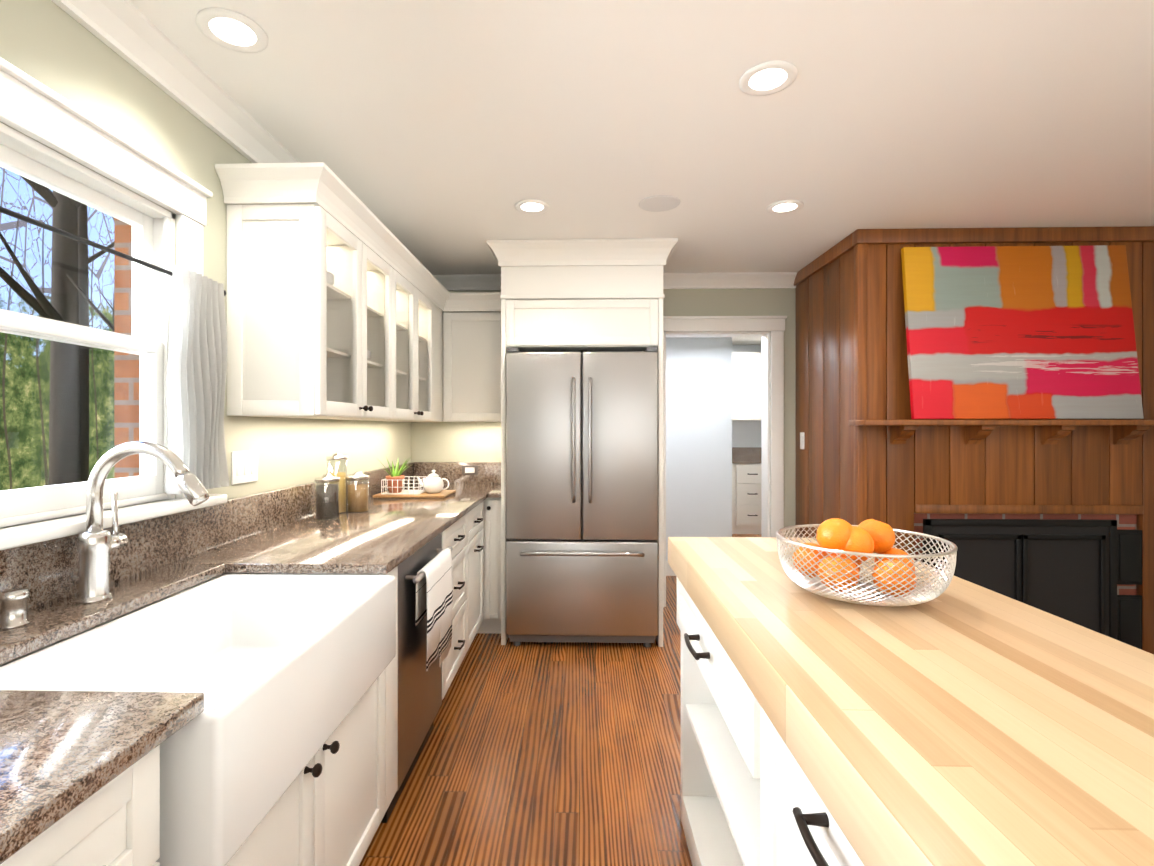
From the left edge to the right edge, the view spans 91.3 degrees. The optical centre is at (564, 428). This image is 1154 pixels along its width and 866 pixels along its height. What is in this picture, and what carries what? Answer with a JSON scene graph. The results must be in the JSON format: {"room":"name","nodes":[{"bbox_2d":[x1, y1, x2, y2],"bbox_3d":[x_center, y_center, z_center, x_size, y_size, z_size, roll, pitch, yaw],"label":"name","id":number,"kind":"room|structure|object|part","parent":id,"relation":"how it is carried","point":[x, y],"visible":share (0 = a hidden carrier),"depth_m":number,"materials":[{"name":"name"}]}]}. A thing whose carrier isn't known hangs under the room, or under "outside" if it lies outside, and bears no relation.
{"room":"kitchen","nodes":[
{"label":"kitchen","id":0,"kind":"room"},
{"bbox_2d":[0,441,208,629],"bbox_3d":[-0.997,0.217,1.268,0.310,0.375,0.274,0,0,2],"label":"faucet","id":1,"kind":"object","parent":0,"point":[97,543],"visible":1,"depth_m":1.32,"materials":[{"name":"silver metal"}]},
{"bbox_3d":[-1.111,0.214,1.393,0.016,0.108,0.017,0,0,2],"label":"lever","id":2,"kind":"part","parent":1,"relation":"part of","materials":[{"name":"silver metal"}]},
{"bbox_3d":[-1.004,0.142,1.330,0.244,0.225,0.031,0,0,2],"label":"spout","id":3,"kind":"part","parent":1,"relation":"part of","materials":[{"name":"silver metal"}]},
{"bbox_2d":[0,0,410,666],"bbox_3d":[-1.337,0.101,0.769,0.180,2.440,7.260,0,0,2],"label":"wall","id":4,"kind":"structure","parent":0,"point":[50,44],"depth_m":1.82,"materials":[{"name":"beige paint"}]},
{"bbox_2d":[0,57,226,549],"bbox_3d":[-1.250,-0.268,0.922,0.185,1.038,1.950,0,0,2],"label":"window","id":5,"kind":"structure","parent":4,"relation":"in","point":[152,223],"depth_m":1.51,"materials":[{"name":"white paint"}]},
{"bbox_2d":[114,218,139,477],"bbox_3d":[-1.385,-0.244,0.926,0.083,1.090,2.390,0,0,2],"label":"brick wall","id":6,"kind":"structure","parent":4,"relation":"attached to","point":[130,372],"depth_m":1.76,"materials":[{"name":"brick"}]},
{"bbox_2d":[51,0,299,162],"bbox_3d":[-1.205,-1.072,0.765,0.085,0.095,6.900,0,0,2],"label":"crown molding","id":7,"kind":"structure","parent":4,"relation":"attached to","point":[129,32],"depth_m":1.69,"materials":[{"name":"white paint"}]},
{"bbox_2d":[231,450,257,484],"bbox_3d":[-1.204,0.146,2.126,0.009,0.120,0.160,0,0,2],"label":"switch plate","id":8,"kind":"object","parent":4,"relation":"attached to","point":[244,466],"depth_m":2.11,"materials":[{"name":"white plastic"}]},
{"bbox_2d":[0,462,500,618],"bbox_3d":[-0.836,0.345,1.455,0.780,0.182,5.498,0,0,2],"label":"backsplash","id":9,"kind":"structure","parent":4,"relation":"attached to","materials":[{"name":"stone"}]},
{"bbox_2d":[375,278,454,421],"bbox_3d":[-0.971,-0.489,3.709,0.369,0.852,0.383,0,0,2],"label":"upper cabinet","id":10,"kind":"object","parent":4,"relation":"attached to","point":[413,334],"depth_m":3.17,"materials":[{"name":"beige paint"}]},
{"bbox_3d":[-0.791,-0.858,3.072,0.780,0.115,2.262,0,0,2],"label":"crown","id":11,"kind":"part","parent":10,"relation":"part of","materials":[{"name":"paint"}]},
{"bbox_3d":[-0.861,-0.420,2.788,0.004,0.650,1.460,0,0,2],"label":"glass","id":12,"kind":"part","parent":10,"relation":"part of","materials":[{"name":"clear glass"}]},
{"bbox_2d":[359,534,760,865],"bbox_3d":[1.106,1.350,2.463,4.970,0.060,10.780,0,0,2],"label":"floor","id":13,"kind":"structure","parent":0,"point":[550,754],"depth_m":2.21,"materials":[{"name":"brown wood"}]},
{"bbox_2d":[8,750,159,865],"bbox_3d":[-0.919,0.879,0.665,0.658,0.885,0.433,0,0,2],"label":"base cabinet","id":14,"kind":"object","parent":13,"relation":"on","point":[120,827],"depth_m":0.74,"materials":[{"name":"paint"}]},
{"bbox_2d":[0,690,203,865],"bbox_3d":[-0.914,0.421,-0.208,0.660,0.030,2.170,0,0,2],"label":"countertop","id":15,"kind":"structure","parent":14,"relation":"on","point":[60,751],"depth_m":0.73,"materials":[{"name":"brown stone"}]},
{"bbox_2d":[0,574,395,865],"bbox_3d":[-0.776,0.561,1.279,0.523,0.248,0.830,0,0,2],"label":"farmhouse sink","id":16,"kind":"object","parent":15,"relation":"in","point":[282,672],"visible":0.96,"depth_m":1.24,"materials":[{"name":"white ceramic"}]},
{"bbox_2d":[156,530,447,798],"bbox_3d":[-0.879,0.878,2.107,0.658,0.885,0.786,0,0,2],"label":"base cabinet","id":17,"kind":"object","parent":13,"relation":"on","point":[167,585],"depth_m":1.82,"materials":[{"name":"paint"}]},
{"bbox_2d":[381,533,452,822],"bbox_3d":[-0.550,0.880,2.182,0.150,0.876,0.600,0,0,2],"label":"dishwasher","id":18,"kind":"object","parent":17,"relation":"in","point":[425,597],"visible":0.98,"depth_m":2.08,"materials":[{"name":"silver metal"}]},
{"bbox_3d":[-0.532,0.520,1.968,0.048,0.013,0.014,0,0,2],"label":"handle post","id":19,"kind":"part","parent":18,"relation":"part of","materials":[{"name":"silver metal"}]},
{"bbox_2d":[415,557,442,670],"bbox_3d":[-0.502,0.682,2.102,0.049,0.358,0.210,0,0,2],"label":"towel","id":20,"kind":"object","parent":18,"relation":"hanging from","point":[429,591],"depth_m":2.08,"materials":[{"name":"white fabric"}]},
{"bbox_3d":[-0.502,0.520,2.181,0.022,0.021,0.508,0,0,2],"label":"handle","id":21,"kind":"part","parent":18,"relation":"part of","materials":[{"name":"silver metal"}]},
{"bbox_2d":[434,548,452,666],"bbox_3d":[-0.497,0.712,2.277,0.049,0.418,0.200,0,0,2],"label":"towel","id":22,"kind":"object","parent":18,"relation":"hanging from","point":[444,558],"depth_m":2.27,"materials":[{"name":"white fabric"}]},
{"bbox_2d":[225,661,391,865],"bbox_3d":[-0.901,1.006,1.298,0.658,0.631,0.940,0,0,2],"label":"base cabinet","id":23,"kind":"object","parent":13,"relation":"on","point":[332,812],"depth_m":1.44,"materials":[{"name":"paint"}]},
{"bbox_2d":[448,514,471,688],"bbox_3d":[-0.860,0.878,2.790,0.658,0.885,0.580,0,0,2],"label":"base cabinet","id":24,"kind":"object","parent":13,"relation":"on","point":[460,535],"depth_m":2.87,"materials":[{"name":"paint"}]},
{"bbox_2d":[168,482,500,573],"bbox_3d":[-0.781,0.420,2.929,0.752,0.030,2.488,0,0,2],"label":"countertop","id":25,"kind":"structure","parent":24,"relation":"on","point":[374,541],"depth_m":2.04,"materials":[{"name":"brown stone"}]},
{"bbox_2d":[315,471,345,520],"bbox_3d":[-1.058,0.305,2.512,0.103,0.200,0.103,0,0,-4],"label":"canister","id":26,"kind":"object","parent":25,"relation":"on","point":[333,500],"depth_m":2.49,"materials":[{"name":"clear glass"}]},
{"bbox_3d":[-1.058,0.319,2.512,0.100,0.170,0.100,0,0,2],"label":"glass","id":27,"kind":"part","parent":26,"relation":"part of","materials":[{"name":"clear glass"}]},
{"bbox_3d":[-1.058,0.219,2.512,0.104,0.030,0.104,0,0,2],"label":"lid","id":28,"kind":"part","parent":26,"relation":"part of","materials":[{"name":"silver metal"}]},
{"bbox_2d":[326,453,369,512],"bbox_3d":[-1.043,0.262,2.716,0.194,0.285,0.107,0,0,-19],"label":"canister","id":29,"kind":"object","parent":25,"relation":"on","point":[357,500],"depth_m":2.69,"materials":[{"name":"clear glass"}]},
{"bbox_3d":[-1.089,0.134,2.693,0.094,0.030,0.094,0,0,2],"label":"lid","id":30,"kind":"part","parent":29,"relation":"part of","materials":[{"name":"silver metal"}]},
{"bbox_3d":[-1.089,0.277,2.693,0.090,0.255,0.090,0,0,2],"label":"glass","id":31,"kind":"part","parent":29,"relation":"part of","materials":[{"name":"clear glass"}]},
{"bbox_3d":[-1.002,0.324,2.731,0.104,0.160,0.104,0,0,2],"label":"glass","id":32,"kind":"part","parent":29,"relation":"part of","materials":[{"name":"clear glass"}]},
{"bbox_3d":[-1.002,0.229,2.731,0.108,0.030,0.108,0,0,2],"label":"lid","id":33,"kind":"part","parent":29,"relation":"part of","materials":[{"name":"silver metal"}]},
{"bbox_2d":[373,490,455,497],"bbox_3d":[-0.903,0.397,3.418,0.420,0.014,0.300,0,0,2],"label":"board","id":34,"kind":"object","parent":25,"relation":"on","point":[443,493],"visible":0.77,"depth_m":3.27,"materials":[{"name":"brown wood"}]},
{"bbox_2d":[381,476,427,493],"bbox_3d":[-0.964,0.345,3.420,0.224,0.087,0.225,0,0,2],"label":"basket tray","id":35,"kind":"object","parent":34,"relation":"on","point":[413,491],"visible":0.71,"depth_m":3.34,"materials":[{"name":"white plastic"}]},
{"bbox_2d":[386,475,404,492],"bbox_3d":[-1.015,0.335,3.372,0.108,0.098,0.108,0,0,2],"label":"plant pot","id":36,"kind":"object","parent":35,"relation":"in","point":[400,478],"visible":0.88,"depth_m":3.34,"materials":[{"name":"ceramic"}]},
{"bbox_2d":[383,457,410,476],"bbox_3d":[-0.998,0.219,3.396,0.211,0.159,0.224,0,0,2],"label":"plant","id":37,"kind":"object","parent":36,"relation":"in","point":[395,473],"visible":0.85,"depth_m":3.36,"materials":[{"name":"green plant"}]},
{"bbox_2d":[417,470,448,492],"bbox_3d":[-0.797,0.320,3.405,0.202,0.138,0.124,0,0,2],"label":"teapot","id":38,"kind":"object","parent":34,"relation":"on","point":[433,482],"visible":0.98,"depth_m":3.37,"materials":[{"name":"white ceramic"}]},
{"bbox_2d":[472,502,483,640],"bbox_3d":[-0.846,0.878,3.281,0.658,0.885,0.507,0,0,2],"label":"base cabinet","id":39,"kind":"object","parent":13,"relation":"on","point":[478,514],"depth_m":3.37,"materials":[{"name":"paint"}]},
{"bbox_2d":[484,494,500,632],"bbox_3d":[-0.814,0.878,3.844,0.692,0.885,0.721,0,0,2],"label":"base cabinet","id":40,"kind":"object","parent":13,"relation":"on","point":[492,508],"depth_m":3.55,"materials":[{"name":"paint"}]},
{"bbox_2d":[506,347,658,646],"bbox_3d":[0.110,0.420,3.717,0.910,1.800,0.867,0,0,2],"label":"fridge","id":41,"kind":"object","parent":13,"relation":"on","point":[582,495],"visible":1,"depth_m":3.35,"materials":[{"name":"grey metal"}]},
{"bbox_2d":[487,238,677,646],"bbox_3d":[0.111,0.101,3.757,1.132,2.438,0.842,0,0,2],"label":"surround","id":42,"kind":"object","parent":13,"relation":"on","point":[582,295],"visible":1,"depth_m":3.41,"materials":[{"name":"paint"}]},
{"bbox_3d":[0.111,-1.049,3.757,1.132,0.138,0.842,0,0,2],"label":"crown","id":43,"kind":"part","parent":42,"relation":"part of","materials":[{"name":"paint"}]},
{"bbox_2d":[732,352,760,533],"bbox_3d":[2.389,0.169,7.286,0.948,2.300,0.662,0,0,2],"label":"pantry cabinets","id":44,"kind":"object","parent":13,"relation":"on","point":[746,461],"visible":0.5,"depth_m":7.26,"materials":[{"name":"paint"}]},
{"bbox_2d":[732,447,760,462],"bbox_3d":[2.389,0.348,7.302,0.948,0.179,0.630,0,0,2],"label":"countertop","id":45,"kind":"structure","parent":44,"relation":"on","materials":[{"name":"stone"}]},
{"bbox_2d":[668,537,1153,865],"bbox_3d":[0.625,0.846,0.593,0.669,0.950,2.655,0,0,2],"label":"kitchen island","id":46,"kind":"object","parent":13,"relation":"on","point":[958,721],"visible":0.96,"depth_m":0.82,"materials":[{"name":"paint"}]},
{"bbox_2d":[776,518,957,605],"bbox_3d":[0.663,0.286,1.264,0.357,0.168,0.357,0,0,2],"label":"wire bowl","id":47,"kind":"object","parent":46,"relation":"on","point":[839,556],"visible":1,"depth_m":1.20,"materials":[{"name":"silver metal"}]},
{"bbox_2d":[923,519,1141,649],"bbox_3d":[2.571,0.910,3.076,1.195,0.820,0.143,0,0,2],"label":"fireplace screen","id":48,"kind":"object","parent":13,"relation":"on","point":[1076,571],"visible":0.52,"depth_m":3.08,"materials":[{"name":"black metal"}]},
{"bbox_2d":[411,288,795,536],"bbox_3d":[1.245,0.100,4.224,4.790,2.440,0.150,0,0,2],"label":"wall","id":49,"kind":"structure","parent":0,"point":[455,441],"depth_m":4.15,"materials":[{"name":"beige paint"}]},
{"bbox_2d":[462,465,477,474],"bbox_3d":[-0.703,0.310,4.166,0.120,0.070,0.009,0,0,2],"label":"switch plate","id":50,"kind":"object","parent":49,"relation":"attached to","point":[466,469],"depth_m":4.16,"materials":[{"name":"white plastic"}]},
{"bbox_2d":[451,310,500,421],"bbox_3d":[-0.605,-0.423,4.034,0.461,0.755,0.328,0,0,2],"label":"upper cabinet","id":51,"kind":"object","parent":49,"relation":"attached to","point":[475,336],"depth_m":3.88,"materials":[{"name":"beige paint"}]},
{"bbox_2d":[433,272,796,290],"bbox_3d":[0.312,-1.073,4.133,2.750,0.095,0.085,0,0,2],"label":"crown molding","id":52,"kind":"structure","parent":49,"relation":"attached to","point":[755,280],"depth_m":4.12,"materials":[{"name":"white paint"}]},
{"bbox_2d":[663,316,786,607],"bbox_3d":[1.119,0.251,4.208,1.000,2.138,0.190,0,0,2],"label":"door frame","id":53,"kind":"structure","parent":49,"relation":"attached to","point":[772,435],"depth_m":4.13,"materials":[{"name":"white paint"}]},
{"bbox_2d":[129,0,1153,344],"bbox_3d":[1.106,-1.160,2.462,4.970,0.080,10.780,0,0,2],"label":"ceiling","id":54,"kind":"structure","parent":0,"point":[439,136],"depth_m":2.01,"materials":[{"name":"white paint"}]},
{"bbox_2d":[196,7,267,52],"bbox_3d":[-0.934,-1.114,1.588,0.175,0.009,0.175,0,0,-4],"label":"recessed light","id":55,"kind":"object","parent":54,"relation":"in","point":[231,30],"depth_m":1.58,"materials":[{"name":"white paint"}]},
{"bbox_3d":[-0.934,-1.114,1.588,0.176,0.010,0.176,0,0,2],"label":"downlight trim","id":56,"kind":"part","parent":55,"relation":"part of","materials":[{"name":"white paint"}]},
{"bbox_2d":[515,199,549,213],"bbox_3d":[-0.166,-1.115,2.847,0.175,0.009,0.175,0,0,-4],"label":"recessed light","id":57,"kind":"object","parent":54,"relation":"in","point":[529,206],"depth_m":2.84,"materials":[{"name":"white paint"}]},
{"bbox_3d":[-0.166,-1.115,2.847,0.176,0.010,0.176,0,0,2],"label":"downlight trim","id":58,"kind":"part","parent":57,"relation":"part of","materials":[{"name":"white paint"}]},
{"bbox_2d":[639,195,680,211],"bbox_3d":[0.470,-1.117,2.810,0.205,0.006,0.205,0,0,-13],"label":"speaker grille","id":59,"kind":"object","parent":54,"relation":"in","point":[657,203],"depth_m":2.80,"materials":[{"name":"white metal"}]},
{"bbox_2d":[739,60,797,95],"bbox_3d":[0.649,-1.114,1.804,0.175,0.009,0.175,0,0,-37],"label":"recessed light","id":60,"kind":"object","parent":54,"relation":"in","point":[770,77],"depth_m":1.80,"materials":[{"name":"white paint"}]},
{"bbox_3d":[0.649,-1.114,1.804,0.176,0.010,0.176,0,0,2],"label":"downlight trim","id":61,"kind":"part","parent":60,"relation":"part of","materials":[{"name":"white paint"}]},
{"bbox_2d":[766,200,803,213],"bbox_3d":[1.112,-1.115,2.852,0.175,0.009,0.175,0,0,-4],"label":"recessed light","id":62,"kind":"object","parent":54,"relation":"in","point":[785,206],"depth_m":2.84,"materials":[{"name":"white paint"}]},
{"bbox_3d":[1.112,-1.115,2.852,0.176,0.010,0.176,0,0,2],"label":"downlight trim","id":63,"kind":"part","parent":62,"relation":"part of","materials":[{"name":"white paint"}]},
{"bbox_2d":[666,337,713,560],"bbox_3d":[0.945,0.099,5.133,0.780,2.440,0.150,0,0,2],"label":"wall","id":64,"kind":"structure","parent":0,"point":[705,433],"depth_m":5.05,"materials":[{"name":"white paint"}]},
{"bbox_2d":[666,561,675,575],"bbox_3d":[1.117,1.254,5.043,0.750,0.130,0.019,0,0,2],"label":"baseboard","id":65,"kind":"structure","parent":64,"relation":"attached to","point":[669,571],"depth_m":5.04,"materials":[{"name":"white paint"}]},
{"bbox_2d":[714,337,733,536],"bbox_3d":[1.456,0.099,6.419,0.150,2.440,2.750,0,0,2],"label":"wall","id":66,"kind":"structure","parent":0,"point":[723,347],"depth_m":5.04,"materials":[{"name":"white paint"}]},
{"bbox_2d":[734,345,760,446],"bbox_3d":[2.216,0.098,7.699,1.260,2.440,0.150,0,0,2],"label":"wall","id":67,"kind":"structure","parent":0,"point":[746,433],"depth_m":7.62,"materials":[{"name":"white paint"}]},
{"bbox_2d":[914,513,1136,594],"bbox_3d":[2.570,0.100,3.657,1.750,2.440,0.910,0,0,2],"label":"wall","id":68,"kind":"structure","parent":0,"point":[1126,521],"depth_m":3.20,"materials":[{"name":"brick"}]},
{"bbox_2d":[794,226,1153,653],"bbox_3d":[2.548,0.100,3.627,1.789,2.439,0.968,0,0,2],"label":"panelling","id":69,"kind":"object","parent":68,"relation":"attached to","point":[851,355],"visible":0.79,"depth_m":3.17,"materials":[{"name":"brown wood"}]},
{"bbox_2d":[800,432,804,448],"bbox_3d":[1.678,0.090,3.992,0.011,0.120,0.070,0,0,2],"label":"switch plate","id":70,"kind":"object","parent":69,"relation":"attached to","point":[802,434],"depth_m":3.98,"materials":[{"name":"white plastic"}]},
{"bbox_2d":[849,420,1153,443],"bbox_3d":[2.512,0.023,3.070,1.828,0.136,0.184,0,0,2],"label":"mantel","id":71,"kind":"object","parent":69,"relation":"attached to","point":[1129,431],"visible":1,"depth_m":3.03,"materials":[{"name":"brown wood"}]},
{"bbox_2d":[849,420,1153,424],"bbox_3d":[2.512,-0.030,3.070,1.828,0.030,0.184,0,0,2],"label":"shelf","id":72,"kind":"object","parent":71,"relation":"attached to","point":[851,422],"depth_m":2.98,"materials":[{"name":"brown wood"}]},
{"bbox_2d":[901,245,1143,418],"bbox_3d":[2.479,-0.526,3.079,1.200,0.960,0.030,0,-6,2],"label":"painting","id":73,"kind":"object","parent":71,"relation":"on","point":[1020,332],"visible":0.96,"depth_m":3.06},
{"label":"outside","id":74,"kind":"structure","parent":0,"visible":0},
{"bbox_3d":[-9.065,2.043,7.636,15.630,0.050,65.000,0,0,2],"label":"ground","id":75,"kind":"structure","parent":74,"visible":0},
{"bbox_2d":[0,175,81,485],"bbox_3d":[-7.357,-4.980,7.314,2.236,14.005,3.533,0,0,2],"label":"tree","id":76,"kind":"object","parent":75,"relation":"on","point":[63,368],"depth_m":8.38,"materials":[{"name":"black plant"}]},
{"bbox_2d":[67,217,113,331],"bbox_3d":[-5.679,-3.785,7.944,1.447,11.611,6.206,0,0,2],"label":"tree","id":77,"kind":"object","parent":75,"relation":"on","point":[104,318],"depth_m":7.32,"materials":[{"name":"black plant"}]},
{"bbox_2d":[78,204,113,481],"bbox_3d":[-10.986,-5.857,12.983,2.566,15.756,5.500,0,0,2],"label":"tree","id":78,"kind":"object","parent":75,"relation":"on","point":[85,260],"depth_m":12.37,"materials":[{"name":"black plant"}]},
{"bbox_2d":[97,287,113,311],"bbox_3d":[-12.160,-5.483,17.571,1.846,15.008,5.097,0,0,2],"label":"tree","id":79,"kind":"object","parent":75,"relation":"on","point":[106,300],"depth_m":15.96,"materials":[{"name":"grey plant"}]},
{"bbox_3d":[-1.241,-0.455,-0.024,0.053,0.016,0.020,0,0,2],"label":"curtain rod bracket","id":80,"kind":"object","parent":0,"visible":0},
{"bbox_2d":[0,206,171,275],"bbox_3d":[-1.192,-0.459,0.930,0.012,0.011,1.970,0,0,2],"label":"curtain rod","id":81,"kind":"object","parent":80,"relation":"attached to","point":[65,233],"depth_m":1.36,"materials":[{"name":"black metal"}]},
{"bbox_2d":[165,265,228,493],"bbox_3d":[-1.165,-0.144,1.786,0.070,0.680,0.237,0,0,2],"label":"cafe curtain","id":82,"kind":"object","parent":81,"relation":"hanging from","point":[197,367],"visible":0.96,"depth_m":1.77,"materials":[{"name":"white fabric"}]},
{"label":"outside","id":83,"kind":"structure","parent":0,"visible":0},
{"bbox_2d":[0,167,113,490],"bbox_3d":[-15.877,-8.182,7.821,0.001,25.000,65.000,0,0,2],"label":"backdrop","id":84,"kind":"structure","parent":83,"point":[33,358],"depth_m":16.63,"materials":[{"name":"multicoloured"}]}
]}

